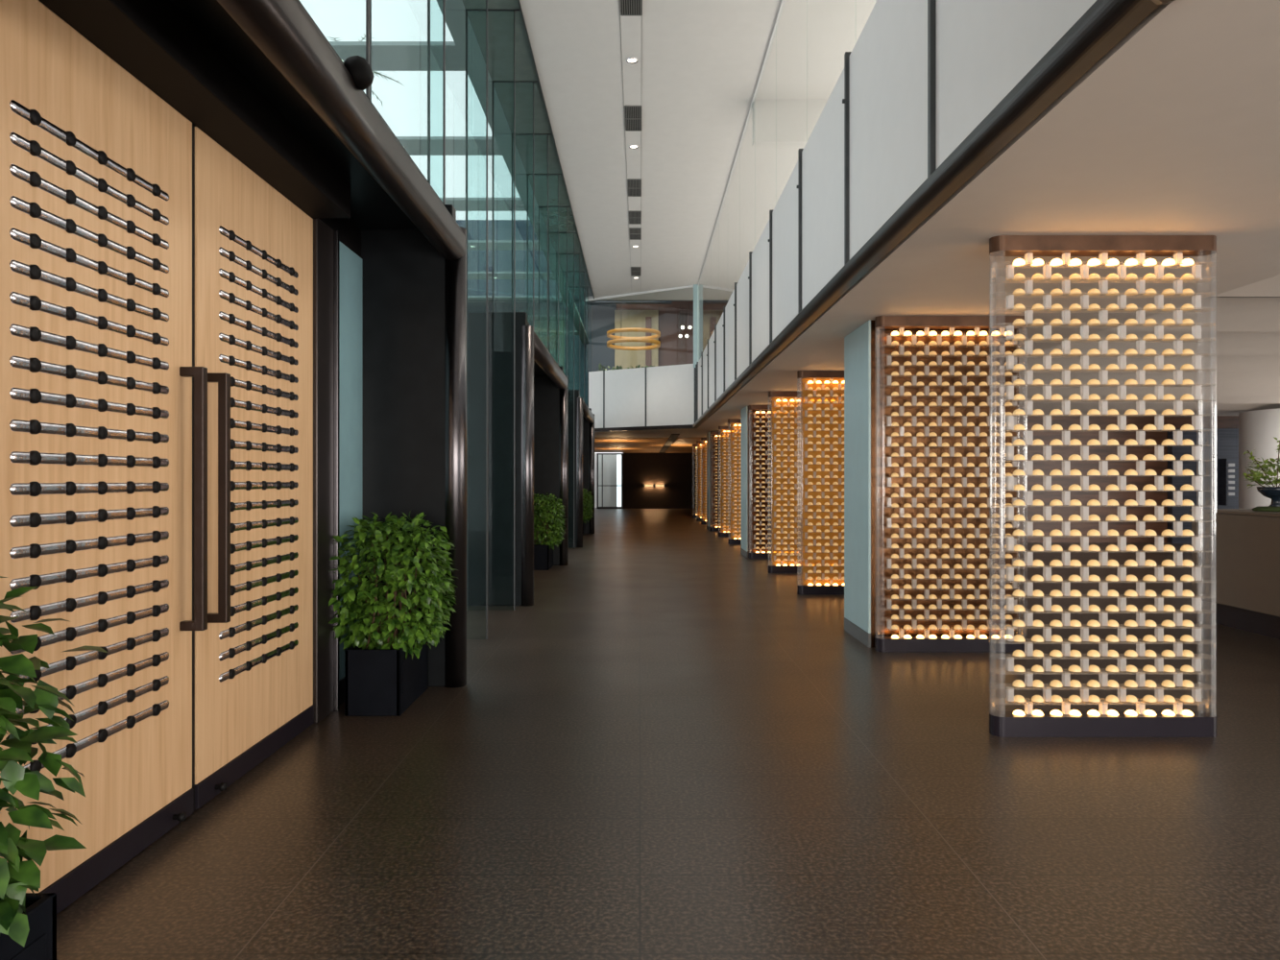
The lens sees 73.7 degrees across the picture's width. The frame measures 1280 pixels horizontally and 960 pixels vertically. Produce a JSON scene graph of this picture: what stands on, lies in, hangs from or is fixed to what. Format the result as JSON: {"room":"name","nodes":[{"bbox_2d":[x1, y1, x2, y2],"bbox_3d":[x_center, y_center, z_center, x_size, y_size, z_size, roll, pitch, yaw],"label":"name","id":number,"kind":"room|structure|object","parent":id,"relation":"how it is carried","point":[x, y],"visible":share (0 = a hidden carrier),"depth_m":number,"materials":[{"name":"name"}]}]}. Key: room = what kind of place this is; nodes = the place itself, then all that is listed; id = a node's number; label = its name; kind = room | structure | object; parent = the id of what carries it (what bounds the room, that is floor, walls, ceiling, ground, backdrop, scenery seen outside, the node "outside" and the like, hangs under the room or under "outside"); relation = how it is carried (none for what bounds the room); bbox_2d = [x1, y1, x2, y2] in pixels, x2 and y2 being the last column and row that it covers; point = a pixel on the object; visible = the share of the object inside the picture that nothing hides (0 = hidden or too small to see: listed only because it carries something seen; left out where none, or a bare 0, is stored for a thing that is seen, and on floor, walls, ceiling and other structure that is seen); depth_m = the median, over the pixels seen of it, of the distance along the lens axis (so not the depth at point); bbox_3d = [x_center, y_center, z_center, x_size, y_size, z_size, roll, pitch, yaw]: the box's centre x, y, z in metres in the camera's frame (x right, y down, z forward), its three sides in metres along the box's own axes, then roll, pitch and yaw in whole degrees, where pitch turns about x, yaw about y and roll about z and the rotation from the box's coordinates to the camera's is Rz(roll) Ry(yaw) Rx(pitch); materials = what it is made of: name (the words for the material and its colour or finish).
{"room":"lobby","nodes":[
{"label":"lobby","id":0,"kind":"room"},
{"bbox_2d":[467,302,488,312],"bbox_3d":[-6.100,-4.700,29.500,0.200,6.000,9.000,0,0,0],"label":"wall","id":1,"kind":"structure","parent":0,"point":[471,306],"depth_m":31.46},
{"bbox_2d":[488,302,616,407],"bbox_3d":[-3.475,-4.700,33.890,5.050,6.000,0.180,0,0,0],"label":"wall","id":2,"kind":"structure","parent":0,"point":[603,315],"depth_m":33.80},
{"bbox_2d":[456,219,693,301],"bbox_3d":[0.500,-6.600,25.675,13.000,2.400,0.150,0,0,0],"label":"wall","id":3,"kind":"structure","parent":0,"point":[476,229],"depth_m":25.60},
{"bbox_2d":[369,0,573,610],"bbox_3d":[-1.990,-1.948,13.493,0.024,6.885,24.310,0,0,0],"label":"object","id":4,"kind":"structure","parent":3,"relation":"in","point":[540,227],"depth_m":16.77,"materials":[{"name":"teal glass"}]},
{"bbox_2d":[461,0,595,302],"bbox_3d":[-1.678,-5.435,14.225,0.644,0.130,23.550,0,0,0],"label":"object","id":5,"kind":"structure","parent":3,"relation":"attached to","point":[500,12],"depth_m":12.58,"materials":[{"name":"glass"}]},
{"bbox_2d":[594,453,616,507],"bbox_3d":[-1.900,0.025,46.050,1.300,2.950,0.100,0,0,0],"label":"window","id":6,"kind":"structure","parent":0,"point":[609,460],"depth_m":46.00,"materials":[{"name":"glass"}]},
{"bbox_2d":[617,456,621,506],"bbox_3d":[-1.100,0.040,46.040,0.280,2.680,0.040,0,0,0],"label":"light panel","id":7,"kind":"object","parent":6,"relation":"attached to","point":[618,457],"visible":0.64,"depth_m":46.02,"materials":[{"name":"white"}]},
{"bbox_2d":[587,301,671,304],"bbox_3d":[-0.400,-6.900,32.550,3.200,0.300,0.300,0,0,0],"label":"trim","id":8,"kind":"structure","parent":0,"point":[595,302],"depth_m":32.51,"materials":[{"name":"grey metal"}]},
{"bbox_2d":[614,310,658,369],"bbox_3d":[-0.135,-4.200,33.695,1.710,5.000,0.190,0,0,0],"label":"wall","id":9,"kind":"structure","parent":0,"point":[623,319],"depth_m":33.60,"materials":[{"name":"beige paint"}]},
{"bbox_2d":[645,316,651,366],"bbox_3d":[0.335,-4.650,33.550,0.230,3.500,0.100,0,0,0],"label":"trim","id":10,"kind":"structure","parent":9,"relation":"attached to","point":[647,319],"depth_m":33.50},
{"bbox_2d":[616,301,693,366],"bbox_3d":[0.500,-4.700,34.100,13.000,6.000,0.200,0,0,0],"label":"wall","id":11,"kind":"structure","parent":0,"point":[674,350],"depth_m":34.00,"materials":[{"name":"brown wood"}]},
{"bbox_2d":[623,451,698,508],"bbox_3d":[1.775,-0.065,44.600,5.350,3.130,0.200,0,0,0],"label":"wall","id":12,"kind":"structure","parent":0,"point":[675,470],"depth_m":44.49,"materials":[{"name":"black paint"}]},
{"bbox_2d":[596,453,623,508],"bbox_3d":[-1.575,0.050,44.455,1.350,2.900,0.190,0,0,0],"label":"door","id":13,"kind":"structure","parent":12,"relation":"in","point":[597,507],"depth_m":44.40,"materials":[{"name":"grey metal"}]},
{"bbox_2d":[56,507,1279,959],"bbox_3d":[6.700,1.550,20.000,18.600,0.100,52.000,0,0,0],"label":"floor","id":14,"kind":"structure","parent":0,"point":[678,751],"depth_m":3.95,"materials":[{"name":"stone"}]},
{"bbox_2d":[0,576,107,959],"bbox_3d":[-1.719,0.842,1.870,0.819,1.312,0.862,0,0,0],"label":"potted shrub","id":15,"kind":"object","parent":14,"relation":"on","point":[28,921],"visible":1,"depth_m":2.05,"materials":[{"name":"green plant"}]},
{"bbox_2d":[38,0,466,811],"bbox_3d":[-1.785,-0.250,3.830,1.030,3.500,5.000,0,0,0],"label":"frame","id":16,"kind":"object","parent":14,"relation":"on","point":[260,79],"visible":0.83,"depth_m":5.41,"materials":[{"name":"brown metal"}]},
{"bbox_2d":[0,0,207,914],"bbox_3d":[-1.988,-0.055,3.138,0.163,3.100,1.385,0,0,0],"label":"door","id":17,"kind":"structure","parent":16,"relation":"attached to","point":[97,372],"depth_m":3.16,"materials":[{"name":"brown wood"}]},
{"bbox_2d":[194,126,313,809],"bbox_3d":[-1.988,-0.055,4.559,0.163,3.100,1.373,0,0,0],"label":"door","id":18,"kind":"structure","parent":16,"relation":"attached to","point":[253,246],"depth_m":4.42,"materials":[{"name":"brown wood"}]},
{"bbox_2d":[343,55,374,90],"bbox_3d":[-1.260,-1.828,3.830,0.126,0.141,0.140,0,0,0],"label":"spotlight","id":19,"kind":"object","parent":16,"relation":"attached to","point":[358,67],"visible":0.84,"depth_m":3.78,"materials":[{"name":"black metal"}]},
{"bbox_2d":[365,0,369,98],"bbox_3d":[-1.705,-3.695,4.520,0.540,3.386,0.026,0,0,0],"label":"glass fin","id":20,"kind":"object","parent":16,"relation":"on","point":[367,1],"visible":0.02,"depth_m":4.51,"materials":[{"name":"glass"}]},
{"bbox_2d":[442,0,445,204],"bbox_3d":[-1.705,-3.695,6.280,0.540,3.386,0.026,0,0,0],"label":"glass fin","id":21,"kind":"object","parent":16,"relation":"on","point":[444,1],"visible":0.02,"depth_m":6.27,"materials":[{"name":"glass"}]},
{"bbox_2d":[327,510,457,716],"bbox_3d":[-1.659,0.852,5.777,0.839,1.296,0.887,0,0,0],"label":"potted shrub","id":22,"kind":"object","parent":14,"relation":"on","point":[386,667],"visible":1,"depth_m":5.50,"materials":[{"name":"green plant"}]},
{"bbox_2d":[485,0,487,639],"bbox_3d":[-1.705,-1.945,8.040,0.540,6.886,0.026,0,0,0],"label":"glass fin","id":23,"kind":"object","parent":14,"relation":"on","point":[486,0],"visible":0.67,"depth_m":8.03,"materials":[{"name":"glass"}]},
{"bbox_2d":[513,10,515,610],"bbox_3d":[-1.705,-1.945,9.800,0.540,6.886,0.026,0,0,0],"label":"glass fin","id":24,"kind":"object","parent":14,"relation":"on","point":[514,11],"visible":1,"depth_m":9.79,"materials":[{"name":"glass"}]},
{"bbox_2d":[467,312,568,606],"bbox_3d":[-1.785,-0.250,12.630,1.030,3.500,5.000,0,0,0],"label":"frame","id":25,"kind":"object","parent":14,"relation":"on","point":[542,385],"visible":0.83,"depth_m":10.15,"materials":[{"name":"brown metal"}]},
{"bbox_2d":[532,81,533,326],"bbox_3d":[-1.705,-3.695,11.560,0.540,3.386,0.026,0,0,0],"label":"glass fin","id":26,"kind":"object","parent":25,"relation":"on","point":[533,82],"visible":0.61,"depth_m":11.55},
{"bbox_2d":[547,134,548,350],"bbox_3d":[-1.705,-3.695,13.320,0.540,3.386,0.026,0,0,0],"label":"glass fin","id":27,"kind":"object","parent":25,"relation":"on","point":[547,134],"visible":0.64,"depth_m":13.31,"materials":[{"name":"glass"}]},
{"bbox_2d":[557,174,558,364],"bbox_3d":[-1.705,-3.695,15.080,0.540,3.386,0.026,0,0,0],"label":"glass fin","id":28,"kind":"object","parent":25,"relation":"on","point":[558,175],"visible":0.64,"depth_m":15.07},
{"bbox_2d":[533,492,566,570],"bbox_3d":[-1.659,0.852,14.577,0.839,1.296,0.887,0,0,0],"label":"potted shrub","id":29,"kind":"object","parent":14,"relation":"on","point":[543,548],"visible":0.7,"depth_m":14.31,"materials":[{"name":"green plant"}]},
{"bbox_2d":[566,206,567,375],"bbox_3d":[-1.705,-1.945,16.840,0.540,6.886,0.026,0,0,0],"label":"glass fin","id":30,"kind":"object","parent":14,"relation":"on","point":[567,206],"visible":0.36,"depth_m":16.83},
{"bbox_2d":[573,232,574,549],"bbox_3d":[-1.705,-1.945,18.600,0.540,6.886,0.026,0,0,0],"label":"glass fin","id":31,"kind":"object","parent":14,"relation":"on","point":[573,232],"visible":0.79,"depth_m":18.59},
{"bbox_2d":[568,389,594,547],"bbox_3d":[-1.785,-0.250,21.430,1.030,3.500,5.000,0,0,0],"label":"frame","id":32,"kind":"object","parent":14,"relation":"on","point":[584,419],"visible":0.44,"depth_m":18.95,"materials":[{"name":"brown metal"}]},
{"bbox_2d":[579,254,579,394],"bbox_3d":[-1.705,-3.695,20.360,0.540,3.386,0.026,0,0,0],"label":"glass fin","id":33,"kind":"object","parent":32,"relation":"on","point":[579,254],"visible":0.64,"depth_m":20.35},
{"bbox_2d":[583,271,584,401],"bbox_3d":[-1.705,-3.695,22.120,0.540,3.386,0.026,0,0,0],"label":"glass fin","id":34,"kind":"object","parent":32,"relation":"on","point":[584,272],"visible":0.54,"depth_m":22.11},
{"bbox_2d":[582,488,593,535],"bbox_3d":[-1.659,0.852,23.377,0.839,1.296,0.887,0,0,0],"label":"potted shrub","id":35,"kind":"object","parent":14,"relation":"on","point":[588,501],"visible":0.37,"depth_m":23.21,"materials":[{"name":"green plant"}]},
{"bbox_2d":[591,300,592,371],"bbox_3d":[-1.705,-1.945,25.640,0.540,6.886,0.026,0,0,0],"label":"glass fin","id":36,"kind":"object","parent":14,"relation":"on","point":[591,301],"visible":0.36,"depth_m":25.63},
{"bbox_2d":[692,443,698,517],"bbox_3d":[2.732,0.035,33.865,1.327,2.930,0.132,0,0,0],"label":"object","id":37,"kind":"object","parent":14,"relation":"on","point":[693,445],"visible":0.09,"depth_m":33.85,"materials":[{"name":"metal"}]},
{"bbox_2d":[696,440,704,521],"bbox_3d":[2.732,0.035,31.365,1.327,2.930,0.132,0,0,0],"label":"decorative column","id":38,"kind":"structure","parent":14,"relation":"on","point":[700,443],"depth_m":31.41,"materials":[{"name":"metal"}]},
{"bbox_2d":[700,437,706,524],"bbox_3d":[2.732,0.035,28.865,1.327,2.930,0.132,0,0,0],"label":"decorative column","id":39,"kind":"structure","parent":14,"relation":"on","point":[704,440],"depth_m":28.90,"materials":[{"name":"metal"}]},
{"bbox_2d":[706,432,720,531],"bbox_3d":[2.719,0.035,25.675,1.352,2.930,0.910,0,0,0],"label":"pillar","id":40,"kind":"structure","parent":14,"relation":"on","point":[710,438],"depth_m":25.22,"materials":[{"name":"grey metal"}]},
{"bbox_2d":[710,431,720,531],"bbox_3d":[2.732,0.035,25.065,1.327,2.930,0.132,0,0,0],"label":"decorative column","id":41,"kind":"structure","parent":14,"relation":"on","point":[715,528],"depth_m":25.04,"materials":[{"name":"metal"}]},
{"bbox_2d":[718,426,730,536],"bbox_3d":[2.732,0.035,22.565,1.327,2.930,0.132,0,0,0],"label":"decorative column","id":42,"kind":"structure","parent":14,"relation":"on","point":[725,431],"depth_m":22.60,"materials":[{"name":"metal"}]},
{"bbox_2d":[727,418,740,544],"bbox_3d":[2.732,0.035,20.025,1.327,2.930,0.132,0,0,0],"label":"decorative column","id":43,"kind":"structure","parent":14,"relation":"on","point":[735,441],"depth_m":20.07,"materials":[{"name":"metal"}]},
{"bbox_2d":[740,406,771,557],"bbox_3d":[2.719,0.035,16.875,1.352,2.930,0.910,0,0,0],"label":"pillar","id":44,"kind":"structure","parent":14,"relation":"on","point":[748,419],"depth_m":16.42,"materials":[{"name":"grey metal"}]},
{"bbox_2d":[748,405,771,558],"bbox_3d":[2.732,0.035,16.265,1.327,2.930,0.132,0,0,0],"label":"decorative column","id":45,"kind":"structure","parent":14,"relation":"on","point":[752,555],"depth_m":16.24,"materials":[{"name":"metal"}]},
{"bbox_2d":[768,391,800,573],"bbox_3d":[2.732,0.035,13.815,1.327,2.930,0.132,0,0,0],"label":"decorative column","id":46,"kind":"structure","parent":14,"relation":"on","point":[785,406],"depth_m":13.86,"materials":[{"name":"metal"}]},
{"bbox_2d":[768,439,800,440],"bbox_3d":[2.732,-0.648,13.815,1.321,0.006,0.126,0,0,0],"label":"glass shelf","id":47,"kind":"object","parent":46,"relation":"attached to","point":[768,440],"depth_m":13.81,"materials":[{"name":"clear glass"}]},
{"bbox_2d":[796,370,844,594],"bbox_3d":[2.732,0.035,11.225,1.327,2.930,0.132,0,0,0],"label":"decorative column","id":48,"kind":"structure","parent":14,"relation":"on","point":[822,392],"depth_m":11.26,"materials":[{"name":"metal"}]},
{"bbox_2d":[844,320,1018,647],"bbox_3d":[2.719,0.035,8.095,1.352,2.930,0.910,0,0,0],"label":"pillar","id":49,"kind":"structure","parent":14,"relation":"on","point":[868,420],"depth_m":7.64,"materials":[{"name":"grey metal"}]},
{"bbox_2d":[875,315,1027,652],"bbox_3d":[2.732,0.035,7.495,1.327,2.930,0.132,0,0,0],"label":"decorative column","id":50,"kind":"structure","parent":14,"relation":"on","point":[894,643],"depth_m":7.47,"materials":[{"name":"metal"}]},
{"bbox_2d":[878,507,1026,507],"bbox_3d":[2.732,0.242,7.495,1.321,0.006,0.126,0,0,0],"label":"glass shelf","id":51,"kind":"object","parent":50,"relation":"attached to","point":[879,507],"depth_m":7.45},
{"bbox_2d":[880,446,1026,447],"bbox_3d":[2.732,-0.292,7.495,1.321,0.006,0.126,0,0,0],"label":"glass shelf","id":52,"kind":"object","parent":50,"relation":"attached to","point":[881,446],"depth_m":7.44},
{"bbox_2d":[905,436,1020,437],"bbox_3d":[2.732,-0.381,7.495,1.321,0.006,0.126,0,0,0],"label":"glass shelf","id":53,"kind":"object","parent":50,"relation":"attached to","point":[905,437],"depth_m":7.55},
{"bbox_2d":[989,235,1216,737],"bbox_3d":[2.732,0.035,5.045,1.327,2.930,0.132,0,0,0],"label":"decorative column","id":54,"kind":"structure","parent":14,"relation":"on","point":[1018,723],"depth_m":5.02,"materials":[{"name":"glass"}]},
{"bbox_2d":[990,460,1211,461],"bbox_3d":[2.732,-0.114,5.045,1.321,0.006,0.126,0,0,0],"label":"glass shelf","id":55,"kind":"object","parent":54,"relation":"attached to","point":[990,461],"depth_m":5.06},
{"bbox_2d":[991,505,1215,506],"bbox_3d":[2.732,0.153,5.045,1.321,0.006,0.126,0,0,0],"label":"glass shelf","id":56,"kind":"object","parent":54,"relation":"attached to","point":[992,505],"depth_m":5.03,"materials":[{"name":"clear glass"}]},
{"bbox_2d":[994,445,1216,446],"bbox_3d":[2.732,-0.203,5.045,1.321,0.006,0.126,0,0,0],"label":"glass shelf","id":57,"kind":"object","parent":54,"relation":"attached to","point":[995,446],"depth_m":5.01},
{"bbox_2d":[996,520,1215,521],"bbox_3d":[2.732,0.242,5.045,1.321,0.006,0.126,0,0,0],"label":"glass shelf","id":58,"kind":"object","parent":54,"relation":"attached to","point":[997,520],"depth_m":5.00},
{"bbox_2d":[1189,508,1279,639],"bbox_3d":[6.380,0.905,7.300,1.020,1.190,3.620,0,0,0],"label":"counter","id":59,"kind":"object","parent":14,"relation":"on","point":[1239,552],"depth_m":8.41,"materials":[{"name":"wood"}]},
{"bbox_2d":[1189,508,1279,517],"bbox_3d":[6.380,0.325,7.300,1.020,0.030,3.620,0,0,0],"label":"countertop","id":60,"kind":"structure","parent":59,"relation":"on","point":[1247,512],"depth_m":8.48,"materials":[{"name":"grey stone"}]},
{"bbox_2d":[1242,437,1279,511],"bbox_3d":[6.279,-0.057,8.418,0.538,0.732,0.519,0,0,37],"label":"plant","id":61,"kind":"object","parent":59,"relation":"on","point":[1272,493],"visible":1,"depth_m":8.39,"materials":[{"name":"green plant"}]},
{"bbox_2d":[1256,486,1279,507],"bbox_3d":[6.280,0.169,8.420,0.320,0.200,0.320,0,0,0],"label":"bowl","id":62,"kind":"object","parent":59,"relation":"on","point":[1272,493],"depth_m":8.38,"materials":[{"name":"ceramic"}]},
{"bbox_2d":[1238,408,1279,508],"bbox_3d":[14.000,0.035,17.600,2.700,2.930,2.700,0,0,0],"label":"column","id":63,"kind":"structure","parent":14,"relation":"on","point":[1258,429],"depth_m":17.54,"materials":[{"name":"white paint"}]},
{"bbox_2d":[519,0,876,300],"bbox_3d":[2.820,-5.475,14.025,8.360,0.150,23.150,0,0,0],"label":"ceiling","id":64,"kind":"structure","parent":0,"point":[702,60],"depth_m":12.16,"materials":[{"name":"white paint"}]},
{"bbox_2d":[619,1,641,291],"bbox_3d":[-0.107,-5.397,15.250,0.257,0.006,18.500,0,0,0],"label":"trim","id":65,"kind":"structure","parent":64,"relation":"attached to","point":[630,25],"depth_m":11.97,"materials":[{"name":"white paint"}]},
{"bbox_2d":[619,0,642,15],"bbox_3d":[-0.100,-5.389,9.515,0.254,0.014,0.754,0,0,0],"label":"ceiling vent","id":66,"kind":"object","parent":64,"relation":"in","point":[627,7],"visible":1,"depth_m":9.73,"materials":[{"name":"metal"}]},
{"bbox_2d":[626,56,637,63],"bbox_3d":[-0.100,-5.390,10.960,0.150,0.012,0.150,0,0,0],"label":"recessed light","id":67,"kind":"object","parent":64,"relation":"in","point":[632,60],"visible":1,"depth_m":10.95,"materials":[{"name":"silver metal"}]},
{"bbox_2d":[624,105,641,131],"bbox_3d":[-0.100,-5.389,12.725,0.254,0.014,0.874,0,0,0],"label":"ceiling vent","id":68,"kind":"object","parent":64,"relation":"in","point":[632,113],"visible":1,"depth_m":12.71,"materials":[{"name":"metal"}]},
{"bbox_2d":[628,144,638,148],"bbox_3d":[-0.100,-5.390,13.800,0.150,0.012,0.150,0,0,0],"label":"recessed light","id":69,"kind":"object","parent":64,"relation":"in","point":[630,146],"visible":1,"depth_m":13.80,"materials":[{"name":"silver metal"}]},
{"bbox_2d":[627,178,641,196],"bbox_3d":[-0.100,-5.389,15.750,0.254,0.014,0.924,0,0,0],"label":"ceiling vent","id":70,"kind":"object","parent":64,"relation":"in","point":[634,184],"visible":1,"depth_m":15.71,"materials":[{"name":"metal"}]},
{"bbox_2d":[628,179,639,196],"bbox_3d":[-0.100,-5.388,15.750,0.230,0.010,0.900,0,0,0],"label":"grille","id":71,"kind":"object","parent":70,"relation":"attached to","point":[634,184],"depth_m":15.75,"materials":[{"name":"metal"}]},
{"bbox_2d":[628,210,641,224],"bbox_3d":[-0.100,-5.389,17.525,0.254,0.014,0.874,0,0,0],"label":"ceiling vent","id":72,"kind":"object","parent":64,"relation":"in","point":[635,216],"visible":1,"depth_m":17.50,"materials":[{"name":"metal"}]},
{"bbox_2d":[628,227,641,240],"bbox_3d":[-0.100,-5.389,18.675,0.254,0.014,0.874,0,0,0],"label":"ceiling vent","id":73,"kind":"object","parent":64,"relation":"in","point":[635,232],"visible":1,"depth_m":18.66,"materials":[{"name":"metal"}]},
{"bbox_2d":[630,266,641,276],"bbox_3d":[-0.100,-5.389,22.050,0.254,0.014,0.924,0,0,0],"label":"ceiling vent","id":74,"kind":"object","parent":64,"relation":"in","point":[635,271],"visible":1,"depth_m":22.03,"materials":[{"name":"metal"}]},
{"bbox_2d":[631,267,639,275],"bbox_3d":[-0.100,-5.388,22.050,0.230,0.010,0.900,0,0,0],"label":"grille","id":75,"kind":"object","parent":74,"relation":"attached to","point":[635,271],"depth_m":22.07,"materials":[{"name":"metal"}]},
{"bbox_2d":[585,284,698,373],"bbox_3d":[0.001,-4.300,24.538,3.760,2.400,0.120,0,0,31],"label":"beam","id":76,"kind":"structure","parent":64,"relation":"attached to","point":[694,286],"depth_m":23.57,"materials":[{"name":"grey metal"}]},
{"bbox_2d":[588,0,1096,428],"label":"railing","id":77,"kind":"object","parent":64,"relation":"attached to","point":[727,255],"depth_m":6.36,"materials":[{"name":"white glass"}]},
{"bbox_2d":[752,98,827,146],"bbox_3d":[4.211,-5.100,12.200,5.178,0.600,0.200,0,0,0],"label":"wall","id":78,"kind":"structure","parent":0,"point":[777,122],"depth_m":12.10,"materials":[{"name":"white paint"}]},
{"bbox_2d":[594,0,1279,452],"bbox_3d":[6.700,-1.580,23.750,18.600,0.300,42.500,0,0,0],"label":"ceiling","id":79,"kind":"structure","parent":0,"point":[1175,130],"depth_m":4.92,"materials":[{"name":"paint"}]},
{"bbox_2d":[594,424,693,432],"bbox_3d":[0.044,-1.480,24.416,3.490,0.100,0.120,0,0,31],"label":"trim","id":80,"kind":"structure","parent":79,"relation":"attached to","point":[684,426],"depth_m":24.29,"materials":[{"name":"brown metal"}]},
{"bbox_2d":[659,434,679,452],"bbox_3d":[1.130,-1.488,35.650,0.260,0.115,17.300,0,0,0],"label":"ceiling vent","id":81,"kind":"object","parent":79,"relation":"in","point":[668,443],"depth_m":33.01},
{"bbox_2d":[692,0,1175,428],"bbox_3d":[1.338,-1.506,11.533,3.010,0.188,23.877,0,0,8],"label":"trim","id":82,"kind":"structure","parent":79,"relation":"attached to","point":[1107,22],"depth_m":3.60,"materials":[{"name":"brown metal"}]},
{"bbox_2d":[1018,415,1238,542],"bbox_3d":[10.225,-0.125,20.500,11.550,3.250,0.200,0,0,0],"label":"wall","id":83,"kind":"structure","parent":0,"point":[1027,436],"depth_m":20.40,"materials":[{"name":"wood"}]},
{"bbox_2d":[1167,428,1238,543],"bbox_3d":[14.300,0.140,20.290,3.400,2.720,0.180,0,0,0],"label":"wall","id":84,"kind":"structure","parent":0,"point":[1226,440],"depth_m":20.20,"materials":[{"name":"paint"}]},
{"bbox_2d":[1217,458,1234,506],"bbox_3d":[13.773,0.050,20.040,0.205,1.100,0.280,0,0,0],"label":"shelf rack","id":85,"kind":"object","parent":84,"relation":"attached to","point":[1222,465],"visible":1,"depth_m":19.98,"materials":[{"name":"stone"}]},
{"bbox_2d":[1208,296,1279,297],"bbox_3d":[4.330,-1.665,18.250,5.340,0.130,31.500,0,0,0],"label":"floor","id":86,"kind":"structure","parent":0,"point":[1209,297],"depth_m":7.46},
{"bbox_3d":[0.500,-7.750,29.950,13.000,0.100,8.500,0,0,0],"label":"ceiling","id":87,"kind":"structure","parent":0,"visible":0},
{"bbox_2d":[606,301,660,350],"bbox_3d":[-0.220,-6.200,30.000,1.880,3.000,1.880,0,0,0],"label":"pendant","id":88,"kind":"object","parent":87,"relation":"hanging from","point":[616,339],"visible":0.97,"depth_m":29.54,"materials":[{"name":"brown"}]},
{"bbox_2d":[688,301,691,329],"bbox_3d":[1.696,-6.413,29.000,0.120,2.573,0.117,0,0,0],"label":"globe lamp","id":89,"kind":"object","parent":87,"relation":"hanging from","point":[689,326],"visible":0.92,"depth_m":29.00,"materials":[{"name":"beige glass"}]},
{"bbox_3d":[-9.300,1.570,27.000,13.400,0.100,66.000,0,0,0],"label":"floor","id":90,"kind":"structure","parent":0,"visible":0},
{"bbox_2d":[328,32,403,104],"bbox_3d":[-5.568,-3.270,16.024,1.964,9.588,2.126,0,0,-40],"label":"palm tree","id":91,"kind":"object","parent":90,"relation":"on","point":[375,72],"visible":0.06,"depth_m":16.06,"materials":[{"name":"green plant"}]},
{"bbox_2d":[328,0,589,343],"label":"window","id":92,"kind":"structure","parent":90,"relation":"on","point":[386,56],"depth_m":12.58,"materials":[{"name":"glass"}]},
{"bbox_3d":[0.500,-1.700,30.000,13.000,0.140,8.400,0,0,0],"label":"floor","id":93,"kind":"structure","parent":0,"visible":0},
{"bbox_2d":[596,363,622,371],"bbox_3d":[-0.933,-2.702,26.604,0.969,1.864,0.468,0,0,0],"label":"plants","id":94,"kind":"object","parent":93,"relation":"on","point":[600,366],"visible":0.17,"depth_m":26.54,"materials":[{"name":"green plant"}]},
{"bbox_2d":[627,364,654,368],"bbox_3d":[0.098,-2.690,26.561,0.968,1.841,0.498,0,0,0],"label":"trough","id":95,"kind":"object","parent":93,"relation":"on","point":[639,366],"visible":0.08,"depth_m":26.60,"materials":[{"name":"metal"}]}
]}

